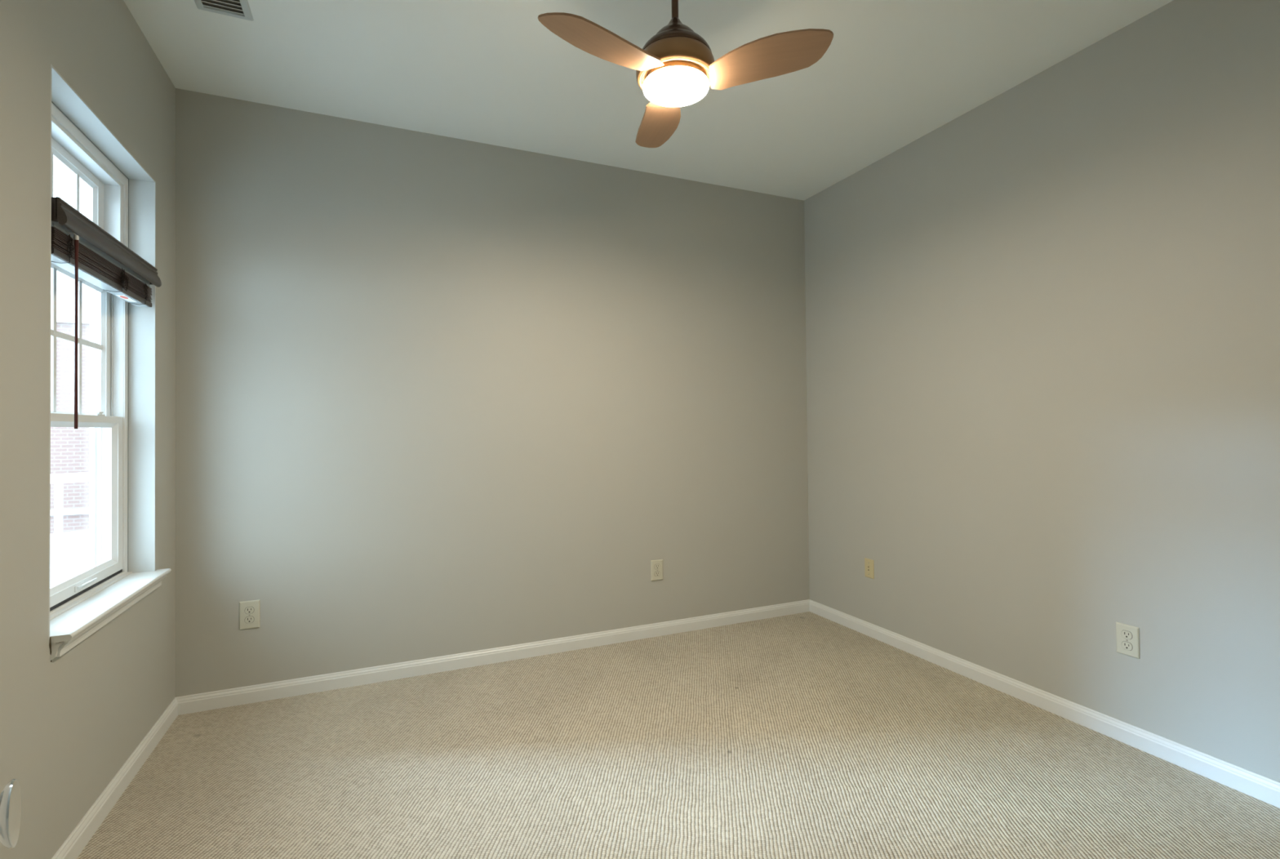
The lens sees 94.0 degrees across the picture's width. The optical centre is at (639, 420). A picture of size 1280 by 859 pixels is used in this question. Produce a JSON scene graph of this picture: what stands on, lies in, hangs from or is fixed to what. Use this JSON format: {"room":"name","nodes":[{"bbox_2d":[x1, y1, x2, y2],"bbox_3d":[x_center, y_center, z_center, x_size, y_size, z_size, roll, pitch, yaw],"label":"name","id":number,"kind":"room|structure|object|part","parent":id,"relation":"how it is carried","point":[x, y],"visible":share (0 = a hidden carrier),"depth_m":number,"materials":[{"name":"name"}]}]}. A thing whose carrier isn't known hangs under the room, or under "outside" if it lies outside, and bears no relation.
{"room":"empty bedroom","nodes":[
{"label":"empty bedroom","id":0,"kind":"room"},
{"bbox_2d":[0,778,21,848],"bbox_3d":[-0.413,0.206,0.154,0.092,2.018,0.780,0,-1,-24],"label":"door knob","id":1,"kind":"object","parent":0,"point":[10,795],"depth_m":0.48,"materials":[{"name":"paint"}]},
{"bbox_2d":[0,0,175,858],"bbox_3d":[-1.434,-0.122,1.007,0.190,2.740,3.420,0,-1,-24],"label":"wall","id":2,"kind":"structure","parent":0,"point":[70,722],"depth_m":1.61,"materials":[{"name":"paint"}]},
{"bbox_2d":[48,63,171,662],"bbox_3d":[-1.835,-0.152,1.980,0.236,1.624,0.861,0,-1,-24],"label":"window","id":3,"kind":"structure","parent":2,"relation":"in","point":[121,418],"depth_m":2.26,"materials":[{"name":"white paint"}]},
{"bbox_3d":[-1.910,-0.756,1.945,0.025,0.300,0.705,0,-1,-24],"label":"sash","id":4,"kind":"part","parent":3,"relation":"part of","materials":[{"name":"white plastic"}]},
{"bbox_3d":[-1.893,-0.259,1.943,0.026,0.548,0.759,0,-1,-24],"label":"sash","id":5,"kind":"part","parent":3,"relation":"part of","materials":[{"name":"white plastic"}]},
{"bbox_3d":[-1.856,0.272,1.950,0.028,0.586,0.757,0,-1,-24],"label":"sash","id":6,"kind":"part","parent":3,"relation":"part of","materials":[{"name":"white plastic"}]},
{"bbox_3d":[-1.889,-0.182,1.943,0.103,1.548,0.822,0,-1,-24],"label":"frame","id":7,"kind":"part","parent":3,"relation":"part of","materials":[{"name":"white plastic"}]},
{"bbox_2d":[51,196,161,428],"bbox_3d":[-1.771,-0.289,1.983,0.084,0.636,0.782,0,-1,-24],"label":"window blind","id":8,"kind":"object","parent":3,"relation":"attached to","point":[80,246],"visible":0.97,"depth_m":1.86,"materials":[{"name":"brown wood"}]},
{"bbox_3d":[-1.662,-0.493,1.704,0.062,0.084,0.032,0,-1,-24],"label":"ladder cord","id":9,"kind":"part","parent":8,"relation":"part of","materials":[{"name":"brown fabric"}]},
{"bbox_3d":[-1.785,-0.460,1.982,0.050,0.018,0.775,0,-1,-24],"label":"rail","id":10,"kind":"part","parent":8,"relation":"part of","materials":[{"name":"brown wood"}]},
{"bbox_3d":[-1.816,-0.487,2.058,0.062,0.084,0.034,0,-1,-24],"label":"ladder cord","id":11,"kind":"part","parent":8,"relation":"part of","materials":[{"name":"brown fabric"}]},
{"bbox_3d":[-1.792,-0.486,2.079,0.011,0.076,0.053,0,-1,-24],"label":"lift cord","id":12,"kind":"part","parent":8,"relation":"part of","materials":[{"name":"brown fabric"}]},
{"bbox_3d":[-1.907,-0.483,2.264,0.062,0.084,0.033,0,-1,-24],"label":"ladder cord","id":13,"kind":"part","parent":8,"relation":"part of","materials":[{"name":"brown fabric"}]},
{"bbox_3d":[-1.781,0.599,1.994,0.130,0.019,0.854,0,-1,-24],"label":"sill","id":14,"kind":"part","parent":3,"relation":"part of","materials":[{"name":"white paint"}]},
{"bbox_2d":[51,697,177,858],"bbox_3d":[-1.351,1.212,1.085,0.014,0.074,3.300,0,-1,-24],"label":"baseboard","id":15,"kind":"structure","parent":2,"relation":"attached to","point":[72,847],"depth_m":1.97,"materials":[{"name":"white paint"}]},
{"bbox_2d":[174,88,809,697],"bbox_3d":[-0.515,-0.099,3.341,3.746,2.740,0.120,0,-1,-24],"label":"wall","id":16,"kind":"structure","parent":0,"point":[436,395],"depth_m":3.10,"materials":[{"name":"paint"}]},
{"bbox_2d":[239,599,260,630],"bbox_3d":[-1.769,0.880,2.705,0.080,0.127,0.008,0,-1,-24],"label":"power outlet","id":17,"kind":"object","parent":16,"relation":"attached to","point":[249,611],"visible":1,"depth_m":2.70,"materials":[{"name":"beige plastic"}]},
{"bbox_2d":[244,616,253,622],"bbox_3d":[-1.767,0.901,2.702,0.035,0.029,0.002,0,-1,-24],"label":"receptacle","id":18,"kind":"object","parent":17,"relation":"attached to","point":[247,619],"depth_m":2.70,"materials":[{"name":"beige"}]},
{"bbox_2d":[244,606,253,613],"bbox_3d":[-1.768,0.859,2.703,0.035,0.029,0.002,0,-1,-24],"label":"receptacle","id":19,"kind":"object","parent":17,"relation":"attached to","point":[248,610],"depth_m":2.70,"materials":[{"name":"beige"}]},
{"bbox_2d":[176,599,809,715],"bbox_3d":[-0.443,1.232,3.276,3.436,0.074,0.014,0,-1,-24],"label":"baseboard","id":20,"kind":"structure","parent":16,"relation":"attached to","point":[188,704],"depth_m":3.06,"materials":[{"name":"white paint"}]},
{"bbox_2d":[650,559,662,580],"bbox_3d":[0.102,0.882,3.524,0.079,0.120,0.008,0,-1,-24],"label":"power outlet","id":21,"kind":"object","parent":16,"relation":"attached to","point":[656,566],"visible":1,"depth_m":3.52,"materials":[{"name":"beige plastic"}]},
{"bbox_2d":[654,571,660,576],"bbox_3d":[0.103,0.903,3.521,0.035,0.029,0.002,0,-1,-24],"label":"receptacle","id":22,"kind":"object","parent":21,"relation":"attached to","point":[656,573],"depth_m":3.52,"materials":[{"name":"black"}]},
{"bbox_2d":[654,564,660,568],"bbox_3d":[0.102,0.861,3.521,0.035,0.029,0.002,0,-1,-24],"label":"receptacle","id":23,"kind":"object","parent":21,"relation":"attached to","point":[656,566],"depth_m":3.52,"materials":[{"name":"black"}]},
{"bbox_2d":[123,0,1173,200],"bbox_3d":[0.454,-1.569,1.117,3.746,0.120,5.020,0,-1,-24],"label":"ceiling","id":24,"kind":"structure","parent":0,"point":[891,73],"depth_m":2.51,"materials":[{"name":"paint"}]},
{"bbox_2d":[194,0,253,21],"bbox_3d":[-1.434,-1.474,2.011,0.172,0.008,0.345,0,-1,-24],"label":"ceiling vent","id":25,"kind":"object","parent":24,"relation":"in","point":[241,9],"visible":1,"depth_m":2.13,"materials":[{"name":"white metal"}]},
{"bbox_2d":[537,0,833,147],"bbox_3d":[0.036,-1.280,1.971,0.836,0.425,0.840,0,-1,-24],"label":"ceiling fan","id":26,"kind":"object","parent":24,"relation":"hanging from","point":[676,68],"visible":1,"depth_m":1.85,"materials":[{"name":"brown wood"}]},
{"bbox_3d":[-0.111,-1.111,1.754,0.188,0.006,0.372,15,10,41],"label":"fan blade","id":27,"kind":"part","parent":26,"relation":"part of","materials":[{"name":"brown wood"}]},
{"bbox_3d":[0.062,-1.106,2.242,0.188,0.006,0.372,-13,3,-17],"label":"fan blade","id":28,"kind":"part","parent":26,"relation":"part of","materials":[{"name":"brown wood"}]},
{"bbox_3d":[0.117,-1.081,1.948,0.214,0.024,0.214,0,-1,-24],"label":"lamp glass","id":29,"kind":"part","parent":26,"relation":"part of","materials":[{"name":"white glass"}]},
{"bbox_3d":[0.399,-1.114,1.849,0.372,0.006,0.188,-1,-13,12],"label":"fan blade","id":30,"kind":"part","parent":26,"relation":"part of","materials":[{"name":"brown wood"}]},
{"bbox_2d":[76,611,1279,858],"bbox_3d":[0.482,1.291,1.078,3.746,0.120,5.020,0,-1,-24],"label":"floor","id":31,"kind":"structure","parent":0,"point":[808,735],"depth_m":2.13,"materials":[{"name":"carpet"}]},
{"bbox_2d":[804,0,1279,782],"bbox_3d":[1.856,-0.135,2.447,0.120,2.740,3.420,0,-1,-24],"label":"wall","id":32,"kind":"structure","parent":0,"point":[1042,326],"depth_m":2.43,"materials":[{"name":"paint"}]},
{"bbox_2d":[864,557,874,578],"bbox_3d":[1.336,0.862,3.483,0.008,0.110,0.071,0,-1,-24],"label":"cable jack plate","id":33,"kind":"object","parent":32,"relation":"attached to","point":[868,563],"visible":1,"depth_m":3.48,"materials":[{"name":"plastic"}]},
{"bbox_2d":[808,599,1279,808],"bbox_3d":[1.784,1.199,2.458,0.014,0.074,3.300,0,-1,-24],"label":"baseboard","id":34,"kind":"structure","parent":32,"relation":"attached to","point":[1264,788],"depth_m":2.41,"materials":[{"name":"white paint"}]},
{"bbox_2d":[1115,621,1139,658],"bbox_3d":[1.862,0.839,2.282,0.008,0.118,0.078,0,-1,-24],"label":"power outlet","id":35,"kind":"object","parent":32,"relation":"attached to","point":[1127,637],"visible":1,"depth_m":2.28,"materials":[{"name":"beige plastic"}]},
{"bbox_2d":[1121,641,1132,650],"bbox_3d":[1.860,0.860,2.281,0.002,0.029,0.035,0,-1,-24],"label":"receptacle","id":36,"kind":"object","parent":35,"relation":"attached to","point":[1126,646],"depth_m":2.28,"materials":[{"name":"white plastic"}]},
{"bbox_2d":[1121,630,1132,639],"bbox_3d":[1.859,0.818,2.281,0.002,0.029,0.035,0,-1,-24],"label":"receptacle","id":37,"kind":"object","parent":35,"relation":"attached to","point":[1126,634],"depth_m":2.28,"materials":[{"name":"white plastic"}]},
{"label":"outside","id":38,"kind":"structure","parent":0,"visible":0},
{"bbox_3d":[-30.729,4.837,0.878,66.000,0.200,100.000,0,-1,-24],"label":"ground","id":39,"kind":"structure","parent":38,"visible":0},
{"bbox_2d":[49,314,89,533],"bbox_3d":[-15.822,1.301,12.926,15.200,6.900,4.200,0,-1,-24],"label":"brick building","id":40,"kind":"structure","parent":39,"relation":"on","point":[69,446],"depth_m":12.48,"materials":[{"name":"white brick"}]},
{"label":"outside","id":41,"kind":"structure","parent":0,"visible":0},
{"bbox_2d":[49,471,88,588],"bbox_3d":[-7.772,1.542,8.708,6.100,1.465,6.400,-1,-1,31],"label":"building","id":42,"kind":"structure","parent":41,"point":[68,550],"depth_m":9.30,"materials":[{"name":"white plastic"}]},
{"bbox_3d":[-9.090,1.369,9.337,0.084,0.785,0.084,-1,-1,31],"label":"railing post","id":43,"kind":"part","parent":42,"relation":"part of","materials":[{"name":"white plastic"}]},
{"bbox_3d":[-9.008,1.820,9.459,0.080,0.125,6.400,-1,-1,31],"label":"rail","id":44,"kind":"part","parent":42,"relation":"part of","materials":[{"name":"white plastic"}]},
{"bbox_3d":[-9.017,0.907,9.471,0.100,0.150,6.400,-1,-1,31],"label":"rail","id":45,"kind":"part","parent":42,"relation":"part of","materials":[{"name":"white plastic"}]}
]}

